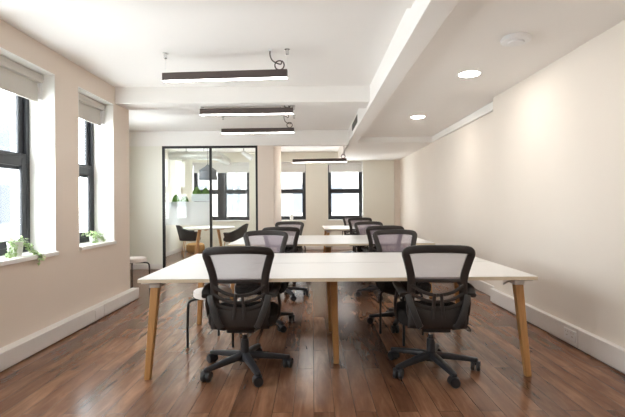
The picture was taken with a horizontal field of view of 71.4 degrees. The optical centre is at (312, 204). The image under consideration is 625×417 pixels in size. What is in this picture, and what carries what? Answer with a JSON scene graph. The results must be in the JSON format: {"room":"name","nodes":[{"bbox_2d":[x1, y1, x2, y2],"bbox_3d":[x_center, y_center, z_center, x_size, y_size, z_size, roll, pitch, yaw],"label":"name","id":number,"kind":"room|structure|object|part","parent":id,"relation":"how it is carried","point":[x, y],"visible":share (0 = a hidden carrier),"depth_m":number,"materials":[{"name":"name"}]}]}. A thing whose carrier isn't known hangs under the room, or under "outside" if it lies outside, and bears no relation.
{"room":"open-plan office","nodes":[
{"label":"open-plan office","id":0,"kind":"room"},
{"bbox_2d":[0,19,129,347],"bbox_3d":[-2.667,-0.097,1.590,0.468,2.715,8.380,0,0,0],"label":"wall","id":1,"kind":"structure","parent":0,"point":[33,297],"depth_m":4.31,"materials":[{"name":"beige paint"}]},
{"bbox_2d":[0,47,58,265],"bbox_3d":[-2.567,-0.380,3.665,0.325,1.710,0.910,0,0,0],"label":"window","id":2,"kind":"structure","parent":1,"relation":"in","point":[37,199],"depth_m":4.11,"materials":[{"name":"grey paint"}]},
{"bbox_3d":[-2.719,-0.751,3.665,0.026,0.855,0.800,0,0,0],"label":"sash","id":3,"kind":"part","parent":2,"relation":"part of","materials":[{"name":"grey"}]},
{"bbox_3d":[-2.679,-0.047,3.665,0.042,0.855,0.800,0,0,0],"label":"sash","id":4,"kind":"part","parent":2,"relation":"part of","materials":[{"name":"grey"}]},
{"bbox_3d":[-2.702,-0.399,3.665,0.055,1.670,0.910,0,0,0],"label":"frame","id":5,"kind":"part","parent":2,"relation":"part of","materials":[{"name":"grey"}]},
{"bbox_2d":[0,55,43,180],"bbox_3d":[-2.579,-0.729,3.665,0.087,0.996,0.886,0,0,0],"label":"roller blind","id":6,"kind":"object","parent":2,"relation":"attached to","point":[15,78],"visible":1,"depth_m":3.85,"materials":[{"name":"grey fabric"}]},
{"bbox_3d":[-2.561,-0.691,4.101,0.033,0.919,0.003,0,0,0],"label":"pull chain","id":7,"kind":"part","parent":6,"relation":"part of","materials":[{"name":"white plastic"}]},
{"bbox_2d":[1,234,45,265],"bbox_3d":[-2.524,0.390,3.724,0.249,0.290,0.382,0,0,21],"label":"ivy","id":8,"kind":"object","parent":2,"relation":"on","point":[14,248],"visible":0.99,"depth_m":3.69,"materials":[{"name":"green plant"}]},
{"bbox_2d":[6,241,23,256],"bbox_3d":[-2.542,0.376,3.720,0.124,0.122,0.124,0,0,0],"label":"pot","id":9,"kind":"object","parent":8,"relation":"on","point":[18,244],"depth_m":3.68,"materials":[{"name":"white ceramic"}]},
{"bbox_3d":[-2.561,0.456,3.665,0.325,0.038,0.910,0,0,0],"label":"sill","id":10,"kind":"part","parent":2,"relation":"part of","materials":[{"name":"white paint"}]},
{"bbox_2d":[0,288,138,371],"bbox_3d":[-2.375,1.184,1.620,0.097,0.150,8.440,0,0,0],"label":"baseboard","id":11,"kind":"structure","parent":1,"relation":"attached to","point":[21,349],"depth_m":4.00,"materials":[{"name":"white"}]},
{"bbox_2d":[78,87,116,249],"bbox_3d":[-2.567,-0.380,4.930,0.325,1.710,0.800,0,0,0],"label":"window","id":12,"kind":"structure","parent":1,"relation":"in","point":[100,188],"depth_m":5.33,"materials":[{"name":"grey paint"}]},
{"bbox_3d":[-2.719,-0.751,4.930,0.026,0.855,0.690,0,0,0],"label":"sash","id":13,"kind":"part","parent":12,"relation":"part of","materials":[{"name":"grey"}]},
{"bbox_3d":[-2.679,-0.047,4.930,0.042,0.855,0.690,0,0,0],"label":"sash","id":14,"kind":"part","parent":12,"relation":"part of","materials":[{"name":"grey glass"}]},
{"bbox_3d":[-2.702,-0.399,4.930,0.055,1.670,0.800,0,0,0],"label":"frame","id":15,"kind":"part","parent":12,"relation":"part of","materials":[{"name":"grey metal"}]},
{"bbox_2d":[78,92,104,174],"bbox_3d":[-2.579,-0.729,4.930,0.087,0.996,0.776,0,0,0],"label":"roller blind","id":16,"kind":"object","parent":12,"relation":"attached to","point":[90,110],"visible":0.71,"depth_m":5.06,"materials":[{"name":"grey fabric"}]},
{"bbox_3d":[-2.561,-0.691,5.311,0.033,0.919,0.003,0,0,0],"label":"pull chain","id":17,"kind":"part","parent":16,"relation":"part of","materials":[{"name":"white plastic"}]},
{"bbox_2d":[82,230,104,242],"bbox_3d":[-2.557,0.377,5.089,0.284,0.175,0.303,0,0,0],"label":"ivy","id":18,"kind":"object","parent":12,"relation":"on","point":[93,239],"visible":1,"depth_m":5.05,"materials":[{"name":"green plant"}]},
{"bbox_2d":[89,236,96,242],"bbox_3d":[-2.562,0.399,5.080,0.090,0.075,0.090,0,0,0],"label":"pot","id":19,"kind":"object","parent":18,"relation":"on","point":[92,238],"depth_m":5.04,"materials":[{"name":"white ceramic"}]},
{"bbox_3d":[-2.561,0.456,4.930,0.325,0.038,0.800,0,0,0],"label":"sill","id":20,"kind":"part","parent":12,"relation":"part of","materials":[{"name":"white paint"}]},
{"bbox_2d":[95,308,101,317],"bbox_3d":[-2.324,1.173,4.730,0.006,0.084,0.150,0,0,0],"label":"wall socket","id":21,"kind":"object","parent":1,"relation":"attached to","point":[98,312],"visible":1,"depth_m":4.72,"materials":[{"name":"white plastic"}]},
{"bbox_2d":[129,146,162,263],"bbox_3d":[-3.287,0.055,8.620,0.665,2.420,0.120,0,0,0],"label":"wall partition","id":22,"kind":"structure","parent":0,"point":[145,162],"depth_m":8.56,"materials":[{"name":"white paint"}]},
{"bbox_2d":[130,246,385,268],"bbox_3d":[-0.664,1.197,10.322,5.895,0.100,3.555,0,0,0],"label":"baseboard","id":23,"kind":"structure","parent":22,"relation":"attached to","point":[135,266],"depth_m":11.59,"materials":[{"name":"white"}]},
{"bbox_2d":[165,149,182,251],"bbox_3d":[-3.546,-0.091,9.003,0.686,2.715,6.795,0,0,-7],"label":"wall","id":24,"kind":"structure","parent":0,"point":[173,168],"depth_m":11.25,"materials":[{"name":"white paint"}]},
{"bbox_2d":[162,146,257,267],"bbox_3d":[-2.015,0.046,8.590,1.880,2.420,0.060,0,0,0],"label":"glass wall","id":25,"kind":"structure","parent":0,"point":[173,213],"depth_m":8.60,"materials":[{"name":"clear glass"}]},
{"bbox_2d":[172,194,188,201],"bbox_3d":[-2.632,-0.087,8.671,0.342,0.255,0.148,0,0,0],"label":"planter box","id":26,"kind":"object","parent":25,"relation":"attached to","point":[176,198],"visible":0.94,"depth_m":8.64,"materials":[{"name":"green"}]},
{"bbox_2d":[191,187,209,200],"bbox_3d":[-2.219,-0.220,8.671,0.355,0.295,0.148,0,0,0],"label":"planter box","id":27,"kind":"object","parent":25,"relation":"attached to","point":[197,195],"visible":0.94,"depth_m":8.60,"materials":[{"name":"white"}]},
{"bbox_2d":[257,145,280,251],"bbox_3d":[-0.917,-0.109,10.330,0.318,2.715,3.540,0,0,0],"label":"wall pier","id":28,"kind":"object","parent":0,"point":[269,156],"visible":0.55,"depth_m":8.56,"materials":[{"name":"beige paint"}]},
{"bbox_2d":[182,152,393,246],"bbox_3d":[-0.506,-0.112,12.250,6.510,2.715,0.300,0,0,0],"label":"wall","id":29,"kind":"structure","parent":0,"point":[378,175],"depth_m":12.10,"materials":[{"name":"beige paint"}]},
{"bbox_2d":[192,162,249,221],"bbox_3d":[-2.548,-0.360,12.197,1.590,1.660,0.235,0,0,0],"label":"window","id":30,"kind":"structure","parent":29,"relation":"in","point":[222,191],"depth_m":12.26,"materials":[{"name":"grey"}]},
{"bbox_3d":[-2.960,-0.720,12.302,0.670,0.835,0.026,0,0,0],"label":"sash","id":31,"kind":"part","parent":30,"relation":"part of","materials":[{"name":"grey"}]},
{"bbox_3d":[-2.955,-0.025,12.267,0.670,0.815,0.042,0,0,0],"label":"sash","id":32,"kind":"part","parent":30,"relation":"part of","materials":[{"name":"grey"}]},
{"bbox_2d":[193,162,248,172],"bbox_3d":[-2.552,-1.040,12.171,1.566,0.284,0.087,0,0,0],"label":"roller blind","id":33,"kind":"object","parent":30,"relation":"attached to","point":[242,167],"visible":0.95,"depth_m":12.17,"materials":[{"name":"white fabric"}]},
{"bbox_3d":[-2.542,0.451,12.197,1.590,0.038,0.235,0,0,0],"label":"sill","id":34,"kind":"part","parent":30,"relation":"part of","materials":[{"name":"white paint"}]},
{"bbox_3d":[-2.140,-0.726,12.302,0.670,0.835,0.026,0,0,0],"label":"sash","id":35,"kind":"part","parent":30,"relation":"part of","materials":[{"name":"grey glass"}]},
{"bbox_3d":[-2.135,-0.031,12.267,0.670,0.815,0.042,0,0,0],"label":"sash","id":36,"kind":"part","parent":30,"relation":"part of","materials":[{"name":"grey glass"}]},
{"bbox_2d":[281,163,305,220],"bbox_3d":[-0.603,-0.374,12.197,0.840,1.660,0.235,0,0,0],"label":"window","id":37,"kind":"structure","parent":29,"relation":"in","point":[302,191],"depth_m":12.26,"materials":[{"name":"grey metal"}]},
{"bbox_3d":[-0.605,-0.736,12.302,0.740,0.835,0.026,0,0,0],"label":"sash","id":38,"kind":"part","parent":37,"relation":"part of","materials":[{"name":"grey"}]},
{"bbox_3d":[-0.600,-0.041,12.267,0.740,0.815,0.042,0,0,0],"label":"sash","id":39,"kind":"part","parent":37,"relation":"part of","materials":[{"name":"grey glass"}]},
{"bbox_2d":[281,162,304,172],"bbox_3d":[-0.607,-1.054,12.171,0.816,0.284,0.087,0,0,0],"label":"roller blind","id":40,"kind":"object","parent":37,"relation":"attached to","point":[285,166],"visible":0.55,"depth_m":12.17,"materials":[{"name":"white fabric"}]},
{"bbox_2d":[328,161,362,220],"bbox_3d":[0.917,-0.384,12.197,0.980,1.660,0.235,0,0,0],"label":"window","id":41,"kind":"structure","parent":29,"relation":"in","point":[359,190],"depth_m":12.26,"materials":[{"name":"grey metal"}]},
{"bbox_3d":[0.923,0.427,12.197,0.980,0.038,0.235,0,0,0],"label":"sill","id":42,"kind":"part","parent":41,"relation":"part of","materials":[{"name":"white paint"}]},
{"bbox_2d":[328,162,361,171],"bbox_3d":[0.913,-1.064,12.171,0.956,0.284,0.087,0,0,0],"label":"roller blind","id":43,"kind":"object","parent":41,"relation":"attached to","point":[333,166],"visible":0.95,"depth_m":12.17,"materials":[{"name":"white fabric"}]},
{"bbox_3d":[0.915,-0.747,12.302,0.880,0.835,0.026,0,0,0],"label":"sash","id":44,"kind":"part","parent":41,"relation":"part of","materials":[{"name":"grey"}]},
{"bbox_3d":[0.920,-0.052,12.267,0.880,0.815,0.042,0,0,0],"label":"sash","id":45,"kind":"part","parent":41,"relation":"part of","materials":[{"name":"grey"}]},
{"bbox_2d":[0,249,624,416],"bbox_3d":[-0.496,1.306,4.825,6.510,0.120,15.150,0,0,0],"label":"floor","id":46,"kind":"structure","parent":0,"point":[97,370],"depth_m":3.27,"materials":[{"name":"brown wood"}]},
{"bbox_2d":[130,256,149,290],"bbox_3d":[-2.587,1.017,6.400,0.409,0.486,0.420,0,0,0],"label":"stool","id":47,"kind":"object","parent":46,"relation":"on","point":[136,259],"visible":0.66,"depth_m":6.39,"materials":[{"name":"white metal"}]},
{"bbox_3d":[-2.688,1.048,6.513,0.022,0.425,0.221,0,0,-30],"label":"leg","id":48,"kind":"part","parent":47,"relation":"part of","materials":[{"name":"black metal"}]},
{"bbox_3d":[-2.624,0.805,6.400,0.336,0.061,0.336,0,0,0],"label":"seat","id":49,"kind":"part","parent":47,"relation":"part of","materials":[{"name":"beige"}]},
{"bbox_2d":[176,225,200,255],"bbox_3d":[-3.136,0.863,10.975,0.617,0.806,0.705,0,0,-22],"label":"tub chair","id":50,"kind":"object","parent":46,"relation":"on","point":[185,235],"visible":0.88,"depth_m":10.72,"materials":[{"name":"grey fabric"}]},
{"bbox_2d":[186,243,204,252],"bbox_3d":[-3.152,1.144,11.720,0.490,0.240,0.490,0,0,0],"label":"pouf","id":51,"kind":"object","parent":46,"relation":"on","point":[190,247],"visible":0.8,"depth_m":11.54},
{"bbox_2d":[183,226,234,254],"bbox_3d":[-2.494,0.894,10.500,1.220,0.730,1.220,0,0,0],"label":"meeting table","id":52,"kind":"object","parent":46,"relation":"on","point":[199,228],"visible":0.75,"depth_m":10.24,"materials":[{"name":"white laminate"}]},
{"bbox_3d":[-2.696,0.911,10.185,0.139,0.700,0.185,0,0,0],"label":"leg","id":53,"kind":"part","parent":52,"relation":"part of","materials":[{"name":"brown wood"}]},
{"bbox_3d":[-2.179,0.907,10.297,0.185,0.700,0.139,0,0,0],"label":"leg","id":54,"kind":"part","parent":52,"relation":"part of","materials":[{"name":"brown wood"}]},
{"bbox_2d":[186,286,233,347],"bbox_3d":[-0.930,1.006,3.912,0.409,0.486,0.420,0,0,-30],"label":"stool","id":55,"kind":"object","parent":46,"relation":"on","point":[197,293],"visible":0.38,"depth_m":3.81,"materials":[{"name":"beige"}]},
{"bbox_3d":[-1.011,1.037,3.865,0.221,0.425,0.022,0,0,-30],"label":"leg","id":56,"kind":"part","parent":55,"relation":"part of","materials":[{"name":"black metal"}]},
{"bbox_3d":[-0.899,0.793,3.930,0.336,0.061,0.336,0,0,-30],"label":"seat","id":57,"kind":"part","parent":55,"relation":"part of","materials":[{"name":"beige"}]},
{"bbox_3d":[-0.785,1.035,3.865,0.221,0.425,0.022,0,0,30],"label":"leg","id":58,"kind":"part","parent":55,"relation":"part of","materials":[{"name":"black metal"}]},
{"bbox_2d":[223,224,248,245],"bbox_3d":[-1.868,0.854,10.608,0.617,0.806,0.705,0,0,10],"label":"tub chair","id":59,"kind":"object","parent":46,"relation":"on","point":[232,236],"visible":0.73,"depth_m":10.34,"materials":[{"name":"grey fabric"}]},
{"bbox_2d":[200,246,292,386],"bbox_3d":[-0.495,0.762,3.299,0.690,0.966,0.696,0,0,-1],"label":"office chair","id":60,"kind":"object","parent":46,"relation":"on","point":[244,316],"visible":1,"depth_m":3.03,"materials":[{"name":"grey plastic"}]},
{"bbox_3d":[-0.756,0.742,3.236,0.077,0.261,0.108,0,0,-1],"label":"armrest","id":61,"kind":"part","parent":60,"relation":"part of","materials":[{"name":"grey plastic"}]},
{"bbox_3d":[-0.511,0.562,3.018,0.498,0.565,0.133,0,0,-1],"label":"backrest","id":62,"kind":"part","parent":60,"relation":"part of","materials":[{"name":"black fabric"}]},
{"bbox_3d":[-0.515,0.827,3.320,0.504,0.094,0.490,0,0,-1],"label":"seat","id":63,"kind":"part","parent":60,"relation":"part of","materials":[{"name":"black fabric"}]},
{"bbox_3d":[-0.272,0.738,3.244,0.077,0.261,0.108,0,0,-1],"label":"armrest","id":64,"kind":"part","parent":60,"relation":"part of","materials":[{"name":"grey plastic"}]},
{"bbox_2d":[235,230,294,333],"bbox_3d":[-0.538,0.762,4.520,0.688,0.966,0.689,0,0,2],"label":"office chair","id":65,"kind":"object","parent":46,"relation":"on","point":[278,245],"visible":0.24,"depth_m":4.75,"materials":[{"name":"grey plastic"}]},
{"bbox_3d":[-0.520,0.827,4.470,0.504,0.094,0.490,0,0,2],"label":"seat","id":66,"kind":"part","parent":65,"relation":"part of","materials":[{"name":"black fabric"}]},
{"bbox_3d":[-0.512,0.562,4.772,0.498,0.565,0.133,0,0,2],"label":"backrest","id":67,"kind":"part","parent":65,"relation":"part of","materials":[{"name":"black fabric"}]},
{"bbox_2d":[262,227,308,300],"bbox_3d":[-0.400,0.761,5.927,0.696,0.966,0.702,0,0,-1],"label":"office chair","id":68,"kind":"object","parent":46,"relation":"on","point":[295,231],"visible":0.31,"depth_m":5.64,"materials":[{"name":"grey plastic"}]},
{"bbox_3d":[-0.406,0.561,5.643,0.498,0.565,0.133,0,0,-1],"label":"backrest","id":69,"kind":"part","parent":68,"relation":"part of","materials":[{"name":"black fabric"}]},
{"bbox_2d":[272,221,305,283],"bbox_3d":[-0.358,0.761,7.150,0.679,0.966,0.696,0,0,0],"label":"office chair","id":70,"kind":"object","parent":46,"relation":"on","point":[282,223],"visible":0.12,"depth_m":7.43,"materials":[{"name":"grey plastic"}]},
{"bbox_3d":[-0.391,0.561,7.422,0.498,0.565,0.133,0,0,0],"label":"backrest","id":71,"kind":"part","parent":70,"relation":"part of","materials":[{"name":"black fabric"}]},
{"bbox_2d":[227,235,434,298],"bbox_3d":[0.246,0.875,6.530,2.740,0.730,1.600,0,0,0],"label":"desk","id":72,"kind":"object","parent":46,"relation":"on","point":[328,241],"visible":0.44,"depth_m":6.10,"materials":[{"name":"white laminate"}]},
{"bbox_3d":[-1.052,0.913,5.825,0.099,0.672,0.096,0,0,0],"label":"leg","id":73,"kind":"part","parent":72,"relation":"part of","materials":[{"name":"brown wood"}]},
{"bbox_2d":[137,252,537,379],"bbox_3d":[0.178,0.876,3.850,2.810,0.730,1.600,0,0,0],"label":"desk","id":74,"kind":"object","parent":46,"relation":"on","point":[331,268],"visible":0.62,"depth_m":3.34,"materials":[{"name":"white laminate"}]},
{"bbox_3d":[-1.155,0.914,3.145,0.099,0.672,0.096,0,0,0],"label":"leg","id":75,"kind":"part","parent":74,"relation":"part of","materials":[{"name":"brown wood"}]},
{"bbox_3d":[-1.162,0.914,4.541,0.099,0.672,0.096,0,0,0],"label":"leg","id":76,"kind":"part","parent":74,"relation":"part of","materials":[{"name":"brown wood"}]},
{"bbox_3d":[0.169,0.913,4.266,0.066,0.655,0.090,0,0,0],"label":"leg","id":77,"kind":"part","parent":74,"relation":"part of","materials":[{"name":"brown wood"}]},
{"bbox_3d":[0.173,0.913,3.434,0.066,0.655,0.090,0,0,0],"label":"leg","id":78,"kind":"part","parent":74,"relation":"part of","materials":[{"name":"brown wood"}]},
{"bbox_3d":[1.511,0.895,4.555,0.099,0.672,0.096,0,0,0],"label":"leg","id":79,"kind":"part","parent":74,"relation":"part of","materials":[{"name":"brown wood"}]},
{"bbox_3d":[1.519,0.895,3.159,0.099,0.672,0.096,0,0,0],"label":"leg","id":80,"kind":"part","parent":74,"relation":"part of","materials":[{"name":"brown wood"}]},
{"bbox_2d":[322,225,372,252],"bbox_3d":[0.946,0.870,9.960,1.400,0.730,1.600,0,0,-1],"label":"desk","id":81,"kind":"object","parent":46,"relation":"on","point":[327,229],"visible":0.36,"depth_m":9.61,"materials":[{"name":"white laminate"}]},
{"bbox_2d":[340,215,364,252],"bbox_3d":[0.963,0.747,10.438,0.676,0.976,0.698,0,0,0],"label":"office chair","id":82,"kind":"object","parent":46,"relation":"on","point":[350,216],"visible":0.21,"depth_m":10.68,"materials":[{"name":"grey plastic"}]},
{"bbox_3d":[0.989,0.542,10.702,0.498,0.565,0.133,0,0,0],"label":"backrest","id":83,"kind":"part","parent":82,"relation":"part of","materials":[{"name":"black fabric"}]},
{"bbox_2d":[345,217,371,247],"bbox_3d":[0.986,0.744,9.241,0.693,0.980,0.698,0,0,-2],"label":"office chair","id":84,"kind":"object","parent":46,"relation":"on","point":[351,221],"visible":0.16,"depth_m":8.93,"materials":[{"name":"grey plastic"}]},
{"bbox_3d":[0.978,0.537,8.958,0.498,0.565,0.133,0,0,-2],"label":"backrest","id":85,"kind":"part","parent":84,"relation":"part of","materials":[{"name":"black fabric"}]},
{"bbox_2d":[354,221,386,282],"bbox_3d":[0.978,0.757,7.176,0.696,0.956,0.681,0,0,-4],"label":"office chair","id":86,"kind":"object","parent":46,"relation":"on","point":[363,224],"visible":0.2,"depth_m":7.42,"materials":[{"name":"grey plastic"}]},
{"bbox_3d":[0.960,0.562,7.421,0.498,0.565,0.133,0,0,-4],"label":"backrest","id":87,"kind":"part","parent":86,"relation":"part of","materials":[{"name":"black fabric"}]},
{"bbox_2d":[356,225,405,300],"bbox_3d":[0.918,0.748,5.894,0.682,0.974,0.700,0,0,0],"label":"office chair","id":88,"kind":"object","parent":46,"relation":"on","point":[370,288],"visible":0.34,"depth_m":5.63,"materials":[{"name":"grey plastic"}]},
{"bbox_3d":[0.939,0.544,5.628,0.498,0.565,0.133,0,0,0],"label":"backrest","id":89,"kind":"part","parent":88,"relation":"part of","materials":[{"name":"black fabric"}]},
{"bbox_2d":[367,229,430,332],"bbox_3d":[0.906,0.752,4.518,0.688,0.966,0.689,0,0,-3],"label":"office chair","id":90,"kind":"object","parent":46,"relation":"on","point":[389,234],"visible":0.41,"depth_m":4.76,"materials":[{"name":"grey plastic"}]},
{"bbox_3d":[0.910,0.552,4.772,0.498,0.565,0.133,0,0,-3],"label":"backrest","id":91,"kind":"part","parent":90,"relation":"part of","materials":[{"name":"black fabric"}]},
{"bbox_3d":[0.927,0.817,4.470,0.504,0.094,0.490,0,0,-3],"label":"seat","id":92,"kind":"part","parent":90,"relation":"part of","materials":[{"name":"black fabric"}]},
{"bbox_2d":[379,283,423,345],"bbox_3d":[0.866,0.993,4.059,0.409,0.486,0.420,0,0,-22],"label":"stool","id":93,"kind":"object","parent":46,"relation":"on","point":[389,288],"visible":0.53,"depth_m":4.02,"materials":[{"name":"black metal"}]},
{"bbox_3d":[0.730,1.025,4.125,0.221,0.425,0.022,0,0,38],"label":"leg","id":94,"kind":"part","parent":93,"relation":"part of","materials":[{"name":"black metal"}]},
{"bbox_3d":[0.831,0.781,4.045,0.336,0.061,0.336,0,0,-22],"label":"seat","id":95,"kind":"part","parent":93,"relation":"part of","materials":[{"name":"black fabric"}]},
{"bbox_3d":[0.814,1.024,3.916,0.022,0.425,0.221,0,0,8],"label":"leg","id":96,"kind":"part","parent":93,"relation":"part of","materials":[{"name":"black metal"}]},
{"bbox_2d":[388,245,480,387],"bbox_3d":[0.919,0.752,3.267,0.683,0.966,0.699,0,0,4],"label":"office chair","id":97,"kind":"object","parent":46,"relation":"on","point":[430,316],"visible":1,"depth_m":3.01,"materials":[{"name":"grey plastic"}]},
{"bbox_3d":[0.642,0.732,3.237,0.077,0.261,0.108,0,0,4],"label":"armrest","id":98,"kind":"part","parent":97,"relation":"part of","materials":[{"name":"grey plastic"}]},
{"bbox_3d":[0.890,0.817,3.300,0.504,0.094,0.490,0,0,4],"label":"seat","id":99,"kind":"part","parent":97,"relation":"part of","materials":[{"name":"black fabric"}]},
{"bbox_3d":[0.867,0.552,2.999,0.498,0.565,0.133,0,0,4],"label":"backrest","id":100,"kind":"part","parent":97,"relation":"part of","materials":[{"name":"grey plastic"}]},
{"bbox_2d":[0,0,624,160],"bbox_3d":[-0.515,-1.414,4.825,6.510,0.380,15.150,0,0,0],"label":"ceiling","id":101,"kind":"structure","parent":0,"point":[328,47],"depth_m":4.06,"materials":[{"name":"white paint"}]},
{"bbox_2d":[168,151,230,164],"bbox_3d":[-2.946,-1.277,11.516,1.367,0.351,1.168,0,0,0],"label":"air duct","id":102,"kind":"object","parent":101,"relation":"hanging from","point":[177,155],"visible":0.94,"depth_m":10.98,"materials":[{"name":"white metal"}]},
{"bbox_2d":[0,0,414,10],"bbox_3d":[-0.866,-1.437,2.845,3.152,0.060,0.590,0,0,0],"label":"beam","id":103,"kind":"structure","parent":101,"relation":"attached to","point":[5,5],"depth_m":3.06,"materials":[{"name":"white paint"}]},
{"bbox_2d":[198,164,216,179],"bbox_3d":[-2.527,-1.033,10.500,0.446,0.845,0.446,0,0,0],"label":"pendant lamp","id":104,"kind":"object","parent":101,"relation":"hanging from","point":[204,172],"visible":0.8,"depth_m":10.35,"materials":[{"name":"grey metal"}]},
{"bbox_2d":[162,48,289,81],"bbox_3d":[-0.826,-1.330,4.145,1.233,0.275,0.058,0,0,4],"label":"linear pendant","id":105,"kind":"object","parent":101,"relation":"hanging from","point":[275,73],"visible":1,"depth_m":4.12,"materials":[{"name":"brown metal"}]},
{"bbox_2d":[162,77,286,81],"bbox_3d":[-0.837,-1.194,4.145,1.197,0.004,0.050,0,0,4],"label":"diffuser","id":106,"kind":"object","parent":105,"relation":"attached to","point":[165,79],"depth_m":4.14,"materials":[{"name":"white plastic"}]},
{"bbox_3d":[-0.336,-1.370,4.112,0.149,0.202,0.019,0,0,8],"label":"cord","id":107,"kind":"part","parent":105,"relation":"part of","materials":[{"name":"brown metal"}]},
{"bbox_2d":[129,130,348,145],"bbox_3d":[-1.459,-1.315,8.630,4.340,0.295,0.140,0,0,0],"label":"beam","id":108,"kind":"structure","parent":101,"relation":"attached to","point":[299,137],"depth_m":8.56,"materials":[{"name":"white paint"}]},
{"bbox_2d":[115,86,369,109],"bbox_3d":[-0.866,-1.367,5.570,3.152,0.200,0.380,0,0,0],"label":"beam","id":109,"kind":"structure","parent":101,"relation":"attached to","point":[302,97],"depth_m":5.38,"materials":[{"name":"white paint"}]},
{"bbox_2d":[200,105,294,117],"bbox_3d":[-0.833,-1.224,5.580,1.226,0.234,0.058,0,0,2],"label":"linear pendant","id":110,"kind":"object","parent":109,"relation":"hanging from","point":[288,110],"visible":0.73,"depth_m":5.55,"materials":[{"name":"brown metal"}]},
{"bbox_2d":[200,113,292,115],"bbox_3d":[-0.845,-1.162,5.580,1.190,0.004,0.050,0,0,2],"label":"diffuser","id":111,"kind":"object","parent":110,"relation":"attached to","point":[202,114],"depth_m":5.57,"materials":[{"name":"white plastic"}]},
{"bbox_2d":[242,148,252,159],"bbox_3d":[-1.538,-1.256,10.300,0.282,0.412,0.112,0,0,0],"label":"spotlight","id":112,"kind":"object","parent":101,"relation":"attached to","point":[250,157],"visible":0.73,"depth_m":10.26,"materials":[{"name":"white metal"}]},
{"bbox_2d":[221,115,295,133],"bbox_3d":[-0.888,-1.325,7.150,1.228,0.285,0.058,0,0,3],"label":"linear pendant","id":113,"kind":"object","parent":101,"relation":"hanging from","point":[289,129],"visible":0.98,"depth_m":7.12,"materials":[{"name":"brown metal"}]},
{"bbox_2d":[222,132,293,133],"bbox_3d":[-0.899,-1.184,7.150,1.192,0.004,0.050,0,0,3],"label":"diffuser","id":114,"kind":"object","parent":113,"relation":"attached to","point":[222,132],"depth_m":7.13,"materials":[{"name":"white plastic"}]},
{"bbox_2d":[293,154,346,162],"bbox_3d":[0.154,-1.212,9.671,1.203,0.525,0.058,0,0,7],"label":"linear pendant","id":115,"kind":"object","parent":101,"relation":"hanging from","point":[341,159],"visible":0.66,"depth_m":9.64,"materials":[{"name":"brown metal"}]},
{"bbox_2d":[338,0,458,157],"bbox_3d":[0.798,-1.424,4.750,0.175,0.380,14.700,0,0,0],"label":"beam","id":116,"kind":"structure","parent":101,"relation":"attached to","point":[419,23],"depth_m":3.66,"materials":[{"name":"white paint"}]},
{"bbox_2d":[352,116,356,130],"bbox_3d":[0.704,-1.371,7.300,0.012,0.120,0.840,0,0,0],"label":"air vent","id":117,"kind":"object","parent":116,"relation":"attached to","point":[355,120],"visible":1,"depth_m":7.30,"materials":[{"name":"grey metal"}]},
{"bbox_2d":[410,115,425,118],"bbox_3d":[1.616,-1.346,6.670,0.248,0.006,0.248,0,0,0],"label":"recessed light","id":118,"kind":"object","parent":101,"relation":"in","point":[416,116],"visible":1,"depth_m":6.68,"materials":[{"name":"white plastic"}]},
{"bbox_2d":[457,70,481,77],"bbox_3d":[1.616,-1.346,4.480,0.248,0.006,0.248,0,0,0],"label":"recessed light","id":119,"kind":"object","parent":101,"relation":"in","point":[472,73],"visible":1,"depth_m":4.48,"materials":[{"name":"white plastic"}]},
{"bbox_2d":[459,71,479,76],"bbox_3d":[1.616,-1.346,4.480,0.200,0.002,0.200,0,0,0],"label":"diffuser","id":120,"kind":"object","parent":119,"relation":"attached to","point":[466,73],"depth_m":4.48,"materials":[{"name":"white plastic"}]},
{"bbox_2d":[500,32,531,46],"bbox_3d":[1.636,-1.321,3.500,0.230,0.056,0.230,0,0,0],"label":"smoke detector","id":121,"kind":"object","parent":101,"relation":"attached to","point":[519,38],"visible":1,"depth_m":3.44,"materials":[{"name":"white plastic"}]},
{"bbox_2d":[394,20,624,347],"bbox_3d":[2.512,-0.133,4.750,0.475,2.715,14.700,0,0,0],"label":"wall","id":122,"kind":"structure","parent":0,"point":[535,184],"depth_m":4.24,"materials":[{"name":"beige paint"}]},
{"bbox_2d":[432,102,492,141],"bbox_3d":[2.378,-1.300,7.050,0.045,0.110,3.100,0,0,0],"label":"crown molding","id":123,"kind":"structure","parent":122,"relation":"attached to","point":[487,109],"depth_m":6.70,"materials":[{"name":"white paint"}]},
{"bbox_2d":[468,280,493,295],"bbox_3d":[2.401,1.150,8.760,0.035,0.150,6.520,0,0,0],"label":"baseboard","id":124,"kind":"structure","parent":122,"relation":"attached to","point":[480,285],"depth_m":6.11,"materials":[{"name":"white paint"}]},
{"bbox_2d":[490,288,624,373],"bbox_3d":[2.272,1.139,1.450,0.052,0.175,8.100,0,0,0],"label":"baseboard","id":125,"kind":"structure","parent":122,"relation":"attached to","point":[611,354],"depth_m":3.77,"materials":[{"name":"white wood"}]},
{"bbox_2d":[564,327,575,342],"bbox_3d":[2.241,1.128,3.790,0.010,0.090,0.170,0,0,0],"label":"wall socket","id":126,"kind":"object","parent":122,"relation":"attached to","point":[569,334],"visible":1,"depth_m":3.77,"materials":[{"name":"white plastic"}]},
{"label":"outside","id":127,"kind":"structure","parent":0,"visible":0},
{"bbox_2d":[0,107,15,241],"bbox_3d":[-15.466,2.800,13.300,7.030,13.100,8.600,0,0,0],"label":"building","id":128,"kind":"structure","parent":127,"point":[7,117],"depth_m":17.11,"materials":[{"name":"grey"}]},
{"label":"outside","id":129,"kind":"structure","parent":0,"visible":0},
{"bbox_2d":[198,172,358,219],"bbox_3d":[-0.990,1.499,29.485,16.000,15.500,5.030,0,0,0],"label":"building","id":130,"kind":"structure","parent":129,"point":[342,204],"depth_m":27.00,"materials":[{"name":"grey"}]}
]}

